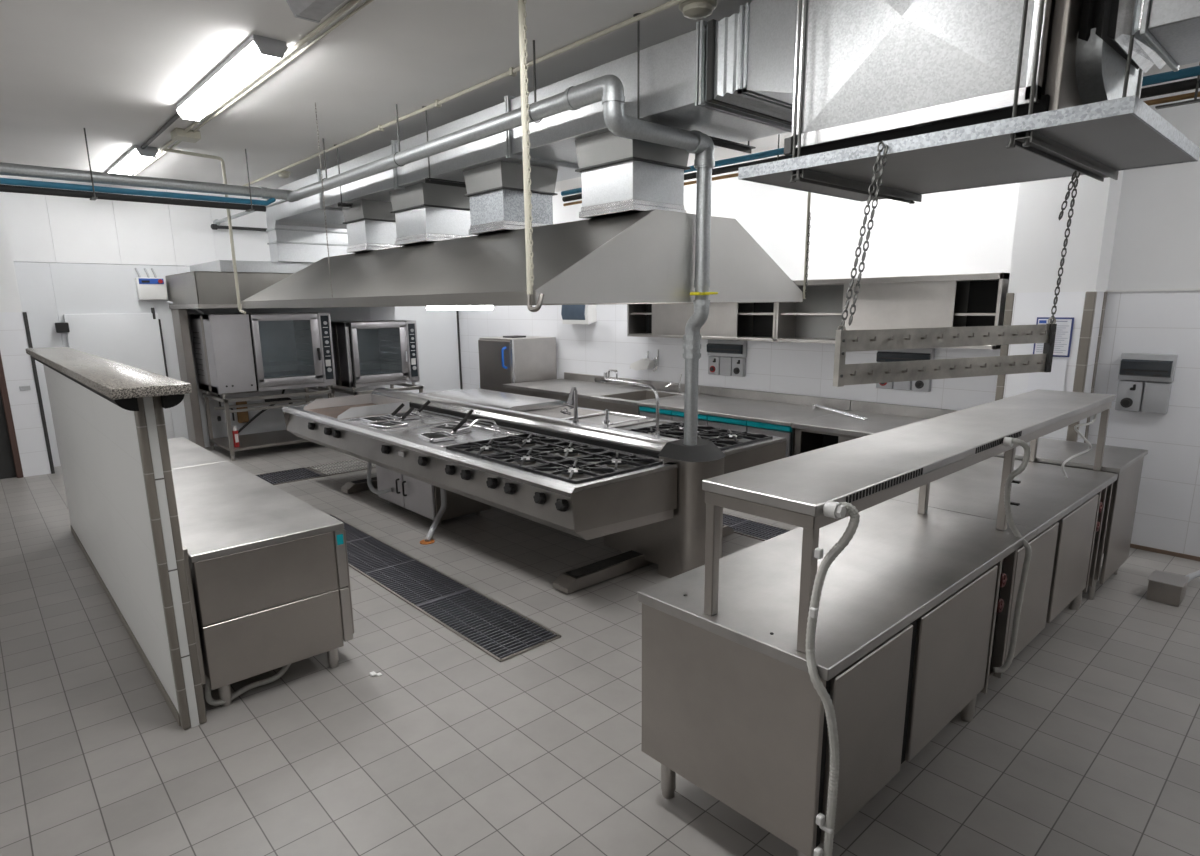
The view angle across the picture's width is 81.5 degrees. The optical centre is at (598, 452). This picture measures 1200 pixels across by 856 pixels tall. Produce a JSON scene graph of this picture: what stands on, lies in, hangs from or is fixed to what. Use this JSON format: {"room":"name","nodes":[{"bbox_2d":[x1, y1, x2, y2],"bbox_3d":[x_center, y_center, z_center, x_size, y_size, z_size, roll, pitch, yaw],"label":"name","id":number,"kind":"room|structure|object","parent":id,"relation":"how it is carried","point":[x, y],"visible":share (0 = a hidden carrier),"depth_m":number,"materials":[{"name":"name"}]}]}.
{"room":"commercial kitchen","nodes":[
{"label":"commercial kitchen","id":0,"kind":"room"},
{"bbox_2d":[0,192,50,476],"bbox_3d":[-8.155,-1.237,7.070,3.620,3.500,0.605,-11,16,-41],"label":"wall","id":1,"kind":"structure","parent":0,"point":[17,364],"depth_m":8.05,"materials":[{"name":"tile"}]},
{"bbox_2d":[0,353,23,478],"bbox_3d":[-7.249,-0.761,7.672,1.110,2.300,0.135,-11,16,-41],"label":"door","id":2,"kind":"structure","parent":1,"relation":"in","point":[10,462],"depth_m":8.12,"materials":[{"name":"grey metal"}]},
{"bbox_2d":[23,312,54,473],"bbox_3d":[-6.607,-0.687,8.233,0.035,1.910,0.070,-11,16,-41],"label":"trim","id":3,"kind":"structure","parent":1,"relation":"attached to","point":[24,313],"depth_m":8.21,"materials":[{"name":"grey metal"}]},
{"bbox_2d":[26,347,206,729],"bbox_3d":[-3.253,0.206,4.561,0.285,1.615,4.270,-11,16,-41],"label":"wall partition","id":4,"kind":"structure","parent":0,"point":[108,415],"depth_m":3.46,"materials":[{"name":"tile"}]},
{"bbox_2d":[183,546,205,684],"bbox_3d":[-1.902,0.769,3.267,0.027,0.680,0.050,-11,16,-41],"label":"steel post","id":5,"kind":"object","parent":4,"relation":"attached to","point":[185,550],"visible":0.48,"depth_m":3.25,"materials":[{"name":"silver metal"}]},
{"bbox_2d":[0,175,459,466],"bbox_3d":[-4.743,-1.975,10.381,6.032,3.500,0.135,-11,16,-41],"label":"wall","id":6,"kind":"structure","parent":0,"point":[57,232],"depth_m":9.05,"materials":[{"name":"tile"}]},
{"bbox_2d":[55,308,174,438],"bbox_3d":[-6.221,-0.909,9.045,1.120,1.900,0.110,-11,16,-41],"label":"door","id":7,"kind":"structure","parent":6,"relation":"in","point":[131,339],"depth_m":9.00,"materials":[{"name":"white plastic"}]},
{"bbox_2d":[134,268,167,299],"bbox_3d":[-5.847,-2.208,9.110,0.320,0.405,0.150,-11,16,-41],"label":"control box","id":8,"kind":"object","parent":6,"relation":"attached to","point":[148,288],"visible":1,"depth_m":9.08,"materials":[{"name":"white plastic"}]},
{"bbox_2d":[171,309,204,447],"bbox_3d":[-5.514,-0.953,9.383,0.100,1.930,0.400,-11,16,-41],"label":"trim","id":9,"kind":"structure","parent":6,"relation":"attached to","point":[180,316],"depth_m":9.27,"materials":[{"name":"silver metal"}]},
{"bbox_2d":[165,260,312,308],"bbox_3d":[-4.041,-2.339,9.816,3.264,0.570,1.514,-11,16,-41],"label":"hood","id":10,"kind":"object","parent":6,"relation":"attached to","point":[211,284],"visible":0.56,"depth_m":8.56,"materials":[{"name":"metal"}]},
{"bbox_2d":[0,441,1199,855],"bbox_3d":[-1.448,1.034,4.696,9.934,0.100,13.850,-11,16,-41],"label":"floor","id":11,"kind":"structure","parent":0,"point":[1088,743],"depth_m":3.19,"materials":[{"name":"tile"}]},
{"bbox_2d":[167,437,226,468],"bbox_3d":[-3.477,0.410,5.536,0.726,0.815,1.376,-11,16,-41],"label":"countertop","id":12,"kind":"structure","parent":11,"relation":"on","point":[183,452],"depth_m":5.42,"materials":[{"name":"metal"}]},
{"bbox_2d":[205,664,290,705],"bbox_3d":[-1.761,1.123,3.593,0.093,0.178,0.512,8,15,37],"label":"hose","id":13,"kind":"object","parent":11,"relation":"on","point":[208,697],"visible":0.56,"depth_m":3.53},
{"bbox_2d":[172,461,353,706],"bbox_3d":[-2.303,0.665,4.274,0.726,0.815,2.100,-11,16,-41],"label":"base cabinet","id":14,"kind":"object","parent":11,"relation":"on","point":[269,568],"depth_m":3.55,"materials":[{"name":"metal"}]},
{"bbox_2d":[172,461,343,562],"bbox_3d":[-2.309,0.284,4.192,0.720,0.035,2.100,-11,16,-41],"label":"countertop","id":15,"kind":"structure","parent":14,"relation":"on","point":[223,508],"depth_m":3.84,"materials":[{"name":"metal"}]},
{"bbox_2d":[203,387,334,460],"bbox_3d":[-4.553,-0.461,9.736,1.420,0.800,1.030,-11,16,-41],"label":"stand","id":16,"kind":"object","parent":11,"relation":"on","point":[281,437],"visible":0.65,"depth_m":9.47,"materials":[{"name":"silver metal"}]},
{"bbox_2d":[210,430,308,451],"bbox_3d":[-4.548,-0.203,9.788,1.400,0.035,1.015,-11,16,-41],"label":"shelf","id":17,"kind":"object","parent":16,"relation":"attached to","point":[281,437],"depth_m":9.55,"materials":[{"name":"silver metal"}]},
{"bbox_2d":[190,312,335,398],"bbox_3d":[-4.536,-1.364,9.510,1.506,1.060,1.015,-11,16,-41],"label":"oven","id":18,"kind":"object","parent":16,"relation":"on","point":[235,352],"visible":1,"depth_m":9.11,"materials":[{"name":"metal"}]},
{"bbox_2d":[255,467,324,484],"bbox_3d":[-3.888,0.325,7.896,1.350,0.012,0.620,-11,16,-41],"label":"drain grate","id":19,"kind":"object","parent":11,"relation":"on","point":[298,474],"visible":0.43,"depth_m":8.13,"materials":[{"name":"silver metal"}]},
{"bbox_2d":[307,459,375,475],"bbox_3d":[-3.142,0.176,8.560,0.630,0.012,0.620,-11,16,-41],"label":"drain grate","id":20,"kind":"object","parent":11,"relation":"on","point":[334,468],"visible":0.88,"depth_m":8.54,"materials":[{"name":"silver metal"}]},
{"bbox_2d":[326,383,422,397],"bbox_3d":[-3.418,-0.657,10.752,1.090,0.740,1.030,-11,16,-41],"label":"stand","id":21,"kind":"object","parent":11,"relation":"on","point":[408,386],"visible":0.18,"depth_m":10.48,"materials":[{"name":"silver metal"}]},
{"bbox_2d":[331,320,419,390],"bbox_3d":[-3.427,-1.487,10.517,1.086,0.980,1.015,-11,16,-41],"label":"oven","id":22,"kind":"object","parent":21,"relation":"on","point":[374,352],"visible":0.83,"depth_m":10.12,"materials":[{"name":"metal"}]},
{"bbox_2d":[376,465,490,523],"bbox_3d":[-1.629,0.297,6.734,0.634,0.500,1.140,-11,16,-41],"label":"base cabinet","id":23,"kind":"object","parent":11,"relation":"on","point":[422,498],"visible":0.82,"depth_m":6.39,"materials":[{"name":"silver metal"}]},
{"bbox_2d":[328,514,560,661],"bbox_3d":[-1.533,0.867,5.218,0.435,0.013,3.430,-11,16,-41],"label":"drain grate","id":24,"kind":"object","parent":11,"relation":"on","point":[501,632],"visible":0.73,"depth_m":4.63,"materials":[{"name":"silver metal"}]},
{"bbox_2d":[478,335,556,391],"bbox_3d":[-1.242,-1.016,10.533,0.877,1.485,0.895,-11,16,-41],"label":"cabinet","id":25,"kind":"object","parent":11,"relation":"on","point":[513,358],"visible":0.4,"depth_m":10.18,"materials":[{"name":"silver metal"}]},
{"bbox_2d":[341,388,733,593],"bbox_3d":[-0.908,0.058,6.680,1.830,0.975,5.120,-11,16,-41],"label":"support","id":26,"kind":"object","parent":11,"relation":"on","point":[676,544],"visible":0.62,"depth_m":5.03,"materials":[{"name":"silver metal"}]},
{"bbox_2d":[282,394,677,539],"bbox_3d":[-1.483,-0.075,6.276,0.951,0.475,4.976,-11,16,-41],"label":"range","id":27,"kind":"object","parent":26,"relation":"attached to","point":[595,508],"visible":0.73,"depth_m":5.01,"materials":[{"name":"silver metal"}]},
{"bbox_2d":[368,407,413,428],"bbox_3d":[-1.903,-0.337,6.518,0.320,0.157,0.386,9,15,38],"label":"basket","id":28,"kind":"object","parent":27,"relation":"on","point":[380,424],"visible":1,"depth_m":6.53,"materials":[{"name":"silver metal"}]},
{"bbox_2d":[341,411,518,447],"bbox_3d":[-1.596,-0.233,6.395,0.785,0.019,1.920,-11,16,-41],"label":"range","id":29,"kind":"object","parent":27,"relation":"in","point":[478,432],"depth_m":6.24,"materials":[{"name":"silver metal"}]},
{"bbox_2d":[424,488,446,540],"bbox_3d":[-1.396,0.422,5.927,0.064,0.614,0.387,2,12,13],"label":"drain pipe","id":30,"kind":"object","parent":27,"relation":"attached to","point":[440,513],"visible":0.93,"depth_m":6.03,"materials":[{"name":"grey plastic"}]},
{"bbox_2d":[417,417,467,441],"bbox_3d":[-1.293,-0.211,5.892,0.386,0.157,0.320,-8,14,-33],"label":"basket","id":31,"kind":"object","parent":27,"relation":"on","point":[435,436],"visible":1,"depth_m":5.92,"materials":[{"name":"silver metal"}]},
{"bbox_2d":[446,439,525,457],"bbox_3d":[-0.857,-0.030,5.314,0.392,0.048,0.509,-11,16,-41],"label":"support","id":32,"kind":"object","parent":27,"relation":"on","point":[473,446],"visible":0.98,"depth_m":5.30,"materials":[{"name":"black metal"}]},
{"bbox_2d":[483,449,568,469],"bbox_3d":[-0.508,0.046,4.940,0.392,0.048,0.509,-11,16,-41],"label":"support","id":33,"kind":"object","parent":27,"relation":"on","point":[537,456],"visible":0.92,"depth_m":4.92,"materials":[{"name":"black metal"}]},
{"bbox_2d":[489,433,565,448],"bbox_3d":[-0.567,-0.088,5.573,0.392,0.048,0.509,-11,16,-41],"label":"support","id":34,"kind":"object","parent":27,"relation":"on","point":[537,439],"visible":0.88,"depth_m":5.57,"materials":[{"name":"black metal"}]},
{"bbox_2d":[527,441,609,458],"bbox_3d":[-0.218,-0.012,5.198,0.392,0.048,0.509,-11,16,-41],"label":"support","id":35,"kind":"object","parent":27,"relation":"on","point":[557,447],"visible":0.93,"depth_m":5.19,"materials":[{"name":"black metal"}]},
{"bbox_2d":[526,459,621,483],"bbox_3d":[-0.161,0.121,4.567,0.392,0.048,0.509,-11,16,-41],"label":"support","id":36,"kind":"object","parent":27,"relation":"on","point":[559,467],"visible":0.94,"depth_m":4.55,"materials":[{"name":"black metal"}]},
{"bbox_2d":[573,451,662,472],"bbox_3d":[0.129,0.063,4.825,0.392,0.048,0.509,-11,16,-41],"label":"support","id":37,"kind":"object","parent":27,"relation":"on","point":[604,458],"visible":0.84,"depth_m":4.81,"materials":[{"name":"black metal"}]},
{"bbox_2d":[287,75,717,445],"bbox_3d":[-1.256,-1.410,6.059,0.920,2.213,5.120,-11,16,-41],"label":"duct pipe","id":38,"kind":"object","parent":26,"relation":"on","point":[608,89],"visible":0.98,"depth_m":4.47,"materials":[{"name":"silver metal"}]},
{"bbox_2d":[417,388,786,473],"bbox_3d":[-0.493,-0.263,7.160,0.950,0.455,4.976,-11,16,-41],"label":"range","id":39,"kind":"object","parent":26,"relation":"attached to","point":[740,457],"visible":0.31,"depth_m":6.76,"materials":[{"name":"silver metal"}]},
{"bbox_2d":[649,422,719,433],"bbox_3d":[0.739,-0.207,6.067,0.392,0.048,0.509,-11,16,-41],"label":"support","id":40,"kind":"object","parent":39,"relation":"on","point":[672,426],"visible":0.56,"depth_m":6.05,"materials":[{"name":"black metal"}]},
{"bbox_2d":[697,429,772,444],"bbox_3d":[1.096,-0.129,5.683,0.392,0.048,0.509,-11,16,-41],"label":"support","id":41,"kind":"object","parent":39,"relation":"on","point":[720,432],"visible":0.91,"depth_m":5.67,"materials":[{"name":"black metal"}]},
{"bbox_2d":[594,369,659,435],"bbox_3d":[0.229,-0.375,5.359,0.129,0.507,0.660,-11,16,-41],"label":"tap","id":42,"kind":"object","parent":26,"relation":"on","point":[605,379],"visible":0.92,"depth_m":5.24,"materials":[{"name":"silver metal"}]},
{"bbox_2d":[503,372,651,408],"bbox_3d":[-0.306,-0.532,9.497,1.060,0.950,1.880,-11,16,-41],"label":"worktable","id":43,"kind":"object","parent":11,"relation":"on","point":[557,389],"visible":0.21,"depth_m":9.32,"materials":[{"name":"metal"}]},
{"bbox_2d":[590,381,699,415],"bbox_3d":[0.583,-0.334,8.513,1.100,0.950,0.798,-11,16,-41],"label":"sink","id":44,"kind":"object","parent":11,"relation":"on","point":[622,402],"visible":0.31,"depth_m":8.46,"materials":[{"name":"metal"}]},
{"bbox_2d":[638,385,850,457],"bbox_3d":[1.514,-0.132,7.513,1.100,0.950,1.958,-11,16,-41],"label":"worktable","id":45,"kind":"object","parent":11,"relation":"on","point":[758,412],"depth_m":7.24,"materials":[{"name":"metal"}]},
{"bbox_2d":[638,385,850,425],"bbox_3d":[1.509,-0.530,7.429,1.100,0.135,1.958,-11,16,-41],"label":"countertop","id":46,"kind":"structure","parent":45,"relation":"on","point":[749,405],"depth_m":7.39,"materials":[{"name":"metal"}]},
{"bbox_2d":[723,513,790,540],"bbox_3d":[0.550,0.489,6.895,0.380,0.013,2.900,-11,16,-41],"label":"drain grate","id":47,"kind":"object","parent":11,"relation":"on","point":[742,526],"visible":0.16,"depth_m":6.05,"materials":[{"name":"silver metal"}]},
{"bbox_2d":[791,400,957,455],"bbox_3d":[2.748,0.136,6.188,1.100,0.950,1.696,-11,16,-41],"label":"worktable","id":48,"kind":"object","parent":11,"relation":"on","point":[823,431],"depth_m":6.47,"materials":[{"name":"metal"}]},
{"bbox_2d":[791,400,957,436],"bbox_3d":[2.744,-0.258,6.104,1.100,0.145,1.696,-11,16,-41],"label":"countertop","id":49,"kind":"structure","parent":48,"relation":"on","point":[881,417],"depth_m":6.46,"materials":[{"name":"metal"}]},
{"bbox_2d":[637,389,1117,855],"bbox_3d":[1.678,0.517,3.476,3.440,1.352,0.780,-11,16,-41],"label":"kitchen counter","id":50,"kind":"object","parent":11,"relation":"on","point":[915,617],"depth_m":2.55,"materials":[{"name":"metal"}]},
{"bbox_2d":[805,500,859,855],"bbox_3d":[0.683,0.712,2.096,0.121,1.154,0.141,6,14,28],"label":"conduit","id":51,"kind":"object","parent":50,"relation":"attached to","point":[831,509],"visible":1,"depth_m":2.04,"materials":[{"name":"white plastic"}]},
{"bbox_2d":[637,457,1117,680],"bbox_3d":[1.658,0.341,3.421,3.390,0.040,0.780,-11,16,-41],"label":"countertop","id":52,"kind":"structure","parent":50,"relation":"on","point":[899,563],"depth_m":2.80,"materials":[{"name":"metal"}]},
{"bbox_2d":[818,559,1003,845],"bbox_3d":[1.669,0.964,3.564,3.330,0.020,0.710,-11,16,-41],"label":"door","id":53,"kind":"structure","parent":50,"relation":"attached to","point":[991,673],"depth_m":3.26,"materials":[{"name":"silver metal"}]},
{"bbox_2d":[993,437,1031,672],"bbox_3d":[1.843,0.467,3.108,0.193,1.102,0.116,-11,16,-41],"label":"conduit","id":54,"kind":"object","parent":50,"relation":"attached to","point":[1007,441],"visible":0.99,"depth_m":3.12,"materials":[{"name":"white plastic"}]},
{"bbox_2d":[993,438,1147,599],"bbox_3d":[3.228,0.424,4.914,0.790,0.905,0.800,-11,16,-41],"label":"base cabinet","id":55,"kind":"object","parent":11,"relation":"on","point":[1125,462],"depth_m":4.62,"materials":[{"name":"metal"}]},
{"bbox_2d":[996,438,1147,472],"bbox_3d":[3.224,-0.004,4.824,0.790,0.030,0.800,-11,16,-41],"label":"countertop","id":56,"kind":"structure","parent":55,"relation":"on","point":[1116,459],"depth_m":4.67,"materials":[{"name":"metal"}]},
{"bbox_2d":[1146,570,1199,606],"bbox_3d":[4.070,0.712,4.780,1.127,0.380,0.212,-9,15,-36],"label":"junction box","id":57,"kind":"object","parent":11,"relation":"on","point":[1163,587],"visible":1,"depth_m":4.50,"materials":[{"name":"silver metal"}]},
{"bbox_2d":[0,0,1199,191],"bbox_3d":[-1.486,-2.487,3.949,9.934,0.100,13.850,-11,16,-41],"label":"ceiling","id":58,"kind":"structure","parent":0,"point":[118,71],"depth_m":4.70,"materials":[{"name":"paint"}]},
{"bbox_2d":[105,145,158,174],"bbox_3d":[-5.082,-3.111,7.554,0.198,0.098,1.900,-11,16,-41],"label":"lamp","id":59,"kind":"object","parent":58,"relation":"attached to","point":[136,157],"visible":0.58,"depth_m":7.17,"materials":[{"name":"grey plastic"}]},
{"bbox_2d":[170,128,200,142],"bbox_3d":[-3.741,-2.879,6.322,0.200,0.070,0.200,-11,16,-41],"label":"junction box","id":60,"kind":"object","parent":58,"relation":"attached to","point":[178,134],"visible":0.96,"depth_m":6.27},
{"bbox_2d":[163,148,245,313],"bbox_3d":[-4.048,-2.255,7.205,0.566,1.620,0.120,-11,16,-41],"label":"conduit","id":61,"kind":"object","parent":58,"relation":"attached to","point":[166,149],"visible":1,"depth_m":7.36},
{"bbox_2d":[176,34,287,121],"bbox_3d":[-2.609,-2.569,4.869,0.198,0.098,1.960,-11,16,-41],"label":"lamp","id":62,"kind":"object","parent":58,"relation":"attached to","point":[257,53],"visible":1,"depth_m":4.59,"materials":[{"name":"grey plastic"}]},
{"bbox_2d":[245,149,254,211],"bbox_3d":[-3.603,-2.789,7.145,0.040,0.590,0.180,-11,16,-41],"label":"hanger","id":63,"kind":"object","parent":58,"relation":"hanging from","point":[251,209],"visible":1,"depth_m":7.10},
{"bbox_2d":[0,184,265,211],"bbox_3d":[-5.584,-2.158,5.497,5.620,0.060,0.060,-11,16,-41],"label":"pipe","id":64,"kind":"object","parent":63,"relation":"hanging from","point":[3,188],"visible":1,"depth_m":6.51,"materials":[{"name":"metal"}]},
{"bbox_2d":[0,178,275,205],"bbox_3d":[-5.510,-2.227,5.470,5.714,0.098,0.052,-11,16,-41],"label":"pipe","id":65,"kind":"object","parent":63,"relation":"hanging from","point":[8,181],"visible":1,"depth_m":6.48,"materials":[{"name":"metal"}]},
{"bbox_2d":[0,162,298,200],"bbox_3d":[-5.424,-2.320,5.531,5.950,0.116,0.116,-11,16,-41],"label":"pipe","id":66,"kind":"object","parent":63,"relation":"hanging from","point":[11,169],"visible":0.84,"depth_m":6.49,"materials":[{"name":"metal"}]},
{"bbox_2d":[134,0,372,174],"bbox_3d":[-2.148,-2.566,4.664,0.016,0.016,11.400,-11,16,-41],"label":"cable","id":67,"kind":"object","parent":58,"relation":"attached to","point":[367,2],"visible":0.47,"depth_m":4.61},
{"bbox_2d":[148,0,360,161],"bbox_3d":[-2.192,-2.554,4.625,0.026,0.026,11.400,-11,16,-41],"label":"conduit","id":68,"kind":"object","parent":58,"relation":"attached to","point":[351,3],"visible":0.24,"depth_m":4.24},
{"bbox_2d":[286,0,344,22],"bbox_3d":[-0.886,-2.183,2.961,0.198,0.098,1.920,-11,16,-41],"label":"lamp","id":69,"kind":"object","parent":58,"relation":"attached to","point":[309,10],"visible":1,"depth_m":3.55,"materials":[{"name":"grey plastic"}]},
{"bbox_2d":[422,106,465,187],"bbox_3d":[-0.990,-2.589,6.042,1.150,0.580,0.060,-11,16,-41],"label":"hanger","id":70,"kind":"object","parent":58,"relation":"hanging from","point":[427,180],"visible":0.33,"depth_m":5.80,"materials":[{"name":"grey metal"}]},
{"bbox_2d":[266,0,796,262],"bbox_3d":[-1.299,-2.421,6.329,1.122,0.980,7.725,-11,16,-41],"label":"duct","id":71,"kind":"object","parent":70,"relation":"hanging from","point":[731,78],"visible":0.58,"depth_m":4.25,"materials":[{"name":"metal"}]},
{"bbox_2d":[243,0,685,185],"bbox_3d":[-2.063,-2.912,6.330,0.040,0.045,9.000,-11,16,-41],"label":"conduit","id":72,"kind":"object","parent":58,"relation":"attached to","point":[512,71],"visible":0.85,"depth_m":4.81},
{"bbox_2d":[518,0,543,311],"bbox_3d":[-0.347,-1.549,3.589,0.103,1.617,0.048,4,13,20],"label":"pipe","id":73,"kind":"object","parent":58,"relation":"hanging from","point":[523,41],"visible":1,"depth_m":3.59,"materials":[{"name":"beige metal"}]},
{"bbox_2d":[633,13,755,153],"bbox_3d":[0.628,-2.238,4.304,1.150,0.580,0.060,-11,16,-41],"label":"hanger","id":74,"kind":"object","parent":58,"relation":"hanging from","point":[719,142],"visible":0.38,"depth_m":4.45,"materials":[{"name":"grey metal"}]},
{"bbox_2d":[679,0,716,18],"bbox_3d":[0.534,-2.376,3.732,0.200,0.070,0.200,-11,16,-41],"label":"smoke detector","id":75,"kind":"object","parent":58,"relation":"attached to","point":[691,9],"visible":0.97,"depth_m":3.69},
{"bbox_2d":[777,134,779,160],"bbox_3d":[1.341,-2.470,5.390,0.040,0.590,0.180,-11,16,-41],"label":"hanger","id":76,"kind":"object","parent":58,"relation":"hanging from","point":[778,134],"visible":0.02,"depth_m":5.35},
{"bbox_2d":[561,66,1199,195],"bbox_3d":[2.461,-2.086,4.218,0.048,0.048,8.400,-11,16,-41],"label":"pipe","id":77,"kind":"object","parent":76,"relation":"hanging from","point":[1192,71],"visible":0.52,"depth_m":5.33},
{"bbox_2d":[562,78,1199,201],"bbox_3d":[2.476,-2.035,4.242,0.052,0.052,8.400,-11,16,-41],"label":"pipe","id":78,"kind":"object","parent":76,"relation":"hanging from","point":[1190,84],"visible":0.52,"depth_m":3.74,"materials":[{"name":"metal"}]},
{"bbox_2d":[563,91,1199,205],"bbox_3d":[2.477,-1.981,4.254,0.028,0.028,8.400,-11,16,-41],"label":"pipe","id":79,"kind":"object","parent":76,"relation":"hanging from","point":[1188,95],"visible":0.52,"depth_m":3.71,"materials":[{"name":"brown metal"}]},
{"bbox_2d":[803,192,810,298],"bbox_3d":[1.621,-1.970,5.330,0.025,1.550,0.035,-11,16,-41],"label":"hanger","id":80,"kind":"object","parent":58,"relation":"hanging from","point":[807,242],"visible":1,"depth_m":5.40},
{"bbox_2d":[242,209,802,309],"bbox_3d":[-1.121,-1.637,6.471,2.648,0.597,5.220,-11,16,-41],"label":"hood","id":81,"kind":"object","parent":80,"relation":"hanging from","point":[643,257],"visible":0.98,"depth_m":4.68,"materials":[{"name":"metal"}]},
{"bbox_2d":[342,199,400,252],"bbox_3d":[-2.316,-2.364,7.338,0.550,0.486,0.500,-11,16,-41],"label":"exhaust neck","id":82,"kind":"object","parent":81,"relation":"on","point":[371,226],"visible":0.62,"depth_m":7.12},
{"bbox_2d":[389,182,472,245],"bbox_3d":[-1.531,-2.193,6.495,0.550,0.486,0.630,-11,16,-41],"label":"exhaust neck","id":83,"kind":"object","parent":81,"relation":"on","point":[424,212],"visible":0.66,"depth_m":6.28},
{"bbox_2d":[426,305,493,309],"bbox_3d":[-1.137,-1.180,5.664,0.080,0.037,0.920,-11,16,-41],"label":"lamp","id":84,"kind":"object","parent":81,"relation":"attached to","point":[483,307],"depth_m":5.56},
{"bbox_2d":[463,161,557,234],"bbox_3d":[-0.695,-2.012,5.597,0.550,0.486,0.530,-11,16,-41],"label":"exhaust neck","id":85,"kind":"object","parent":81,"relation":"on","point":[495,191],"visible":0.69,"depth_m":5.41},
{"bbox_2d":[575,131,690,218],"bbox_3d":[0.232,-1.811,4.601,0.550,0.486,0.540,-11,16,-41],"label":"exhaust neck","id":86,"kind":"object","parent":81,"relation":"on","point":[620,175],"visible":0.77,"depth_m":4.42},
{"bbox_2d":[738,0,1199,203],"bbox_3d":[1.629,-1.746,3.059,1.234,1.047,1.523,-11,16,-41],"label":"platform","id":87,"kind":"object","parent":58,"relation":"hanging from","point":[1098,140],"visible":0.98,"depth_m":2.87,"materials":[{"name":"metal"}]},
{"bbox_2d":[833,141,1079,386],"bbox_3d":[1.556,-0.803,2.999,1.328,0.960,0.112,-6,13,-23],"label":"rack","id":88,"kind":"object","parent":87,"relation":"hanging from","point":[908,338],"visible":0.99,"depth_m":2.99,"materials":[{"name":"metal"}]},
{"bbox_2d":[784,0,1143,156],"bbox_3d":[1.616,-1.747,3.030,1.070,0.953,1.160,-11,16,-41],"label":"ventilation duct","id":89,"kind":"object","parent":87,"relation":"on","point":[875,71],"visible":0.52,"depth_m":2.69,"materials":[{"name":"silver metal"}]},
{"bbox_2d":[1078,0,1165,72],"bbox_3d":[1.980,-1.767,2.549,0.576,0.602,0.198,-11,16,-41],"label":"connector","id":90,"kind":"object","parent":89,"relation":"attached to","point":[1114,21],"visible":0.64,"depth_m":2.44,"materials":[{"name":"metal"}]},
{"bbox_2d":[1139,0,1199,71],"bbox_3d":[2.789,-1.613,1.630,0.660,0.740,2.272,-11,16,-41],"label":"duct","id":91,"kind":"object","parent":58,"relation":"hanging from","point":[1171,28],"visible":1,"depth_m":2.33,"materials":[{"name":"metal"}]},
{"bbox_2d":[458,65,1199,556],"bbox_3d":[2.121,-1.436,7.486,0.162,3.500,13.800,-11,16,-41],"label":"wall","id":92,"kind":"structure","parent":0,"point":[1153,300],"depth_m":6.15,"materials":[{"name":"tile"}]},
{"bbox_2d":[561,305,596,323],"bbox_3d":[-0.278,-1.994,9.807,0.183,0.360,0.560,-11,16,-41],"label":"dispenser","id":93,"kind":"object","parent":92,"relation":"attached to","point":[571,314],"visible":0.77,"depth_m":9.69,"materials":[{"name":"white plastic"}]},
{"bbox_2d":[627,303,776,341],"bbox_3d":[1.226,-1.637,8.069,0.350,0.610,2.170,-11,16,-41],"label":"upper cabinet","id":94,"kind":"object","parent":92,"relation":"attached to","point":[725,321],"visible":0.43,"depth_m":7.85,"materials":[{"name":"silver metal"}]},
{"bbox_2d":[707,339,746,376],"bbox_3d":[1.484,-1.103,8.092,0.101,0.410,0.520,-11,16,-41],"label":"box","id":95,"kind":"object","parent":92,"relation":"attached to","point":[730,365],"visible":0.99,"depth_m":8.06,"materials":[{"name":"grey plastic"}]},
{"bbox_2d":[775,273,1009,348],"bbox_3d":[2.670,-1.323,6.518,0.350,0.610,2.105,-11,16,-41],"label":"upper cabinet","id":96,"kind":"object","parent":92,"relation":"attached to","point":[955,300],"visible":0.58,"depth_m":6.25,"materials":[{"name":"silver metal"}]},
{"bbox_2d":[781,313,995,315],"bbox_3d":[2.679,-1.301,6.531,0.274,0.020,2.065,-11,16,-41],"label":"shelf","id":97,"kind":"object","parent":96,"relation":"attached to","point":[782,314],"depth_m":6.80,"materials":[{"name":"silver metal"}]},
{"bbox_2d":[876,348,934,391],"bbox_3d":[2.886,-0.793,6.587,0.101,0.400,0.520,-11,16,-41],"label":"box","id":98,"kind":"object","parent":92,"relation":"attached to","point":[896,355],"visible":0.39,"depth_m":6.54,"materials":[{"name":"grey plastic"}]},
{"bbox_2d":[1115,353,1177,413],"bbox_3d":[4.123,-0.525,5.258,0.101,0.440,0.330,-11,16,-41],"label":"box","id":99,"kind":"object","parent":92,"relation":"attached to","point":[1141,367],"visible":1,"depth_m":5.24,"materials":[{"name":"grey plastic"}]},
{"bbox_2d":[1003,170,1123,442],"bbox_3d":[3.615,-1.039,5.539,0.334,3.500,0.590,-11,16,-41],"label":"column","id":100,"kind":"structure","parent":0,"point":[1039,235],"depth_m":5.32,"materials":[{"name":"white paint"}]},
{"bbox_2d":[995,293,1014,400],"bbox_3d":[3.324,-0.313,5.793,0.036,1.980,0.060,-11,16,-41],"label":"trim","id":101,"kind":"structure","parent":100,"relation":"attached to","point":[1009,302],"depth_m":5.65,"materials":[{"name":"beige tile"}]},
{"bbox_2d":[1033,317,1073,356],"bbox_3d":[3.527,-0.897,5.402,0.012,0.300,0.250,-11,16,-41],"label":"notice","id":102,"kind":"object","parent":100,"relation":"attached to","point":[1064,329],"visible":0.52,"depth_m":5.36,"materials":[{"name":"paper"}]},
{"bbox_2d":[1041,359,1066,390],"bbox_3d":[3.556,-0.602,5.434,0.004,0.250,0.150,-11,16,-41],"label":"paper sheet","id":103,"kind":"object","parent":100,"relation":"attached to","point":[1054,380],"visible":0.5,"depth_m":5.42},
{"bbox_2d":[1066,291,1096,441],"bbox_3d":[3.693,-0.234,5.403,0.046,1.980,0.066,-11,16,-41],"label":"trim","id":104,"kind":"structure","parent":100,"relation":"attached to","point":[1090,297],"depth_m":5.27,"materials":[{"name":"beige metal"}]},
{"bbox_2d":[1084,292,1107,442],"bbox_3d":[3.914,-0.273,5.573,0.074,1.980,0.026,-11,16,-41],"label":"trim","id":105,"kind":"structure","parent":100,"relation":"attached to","point":[1105,293],"depth_m":5.45,"materials":[{"name":"grey metal"}]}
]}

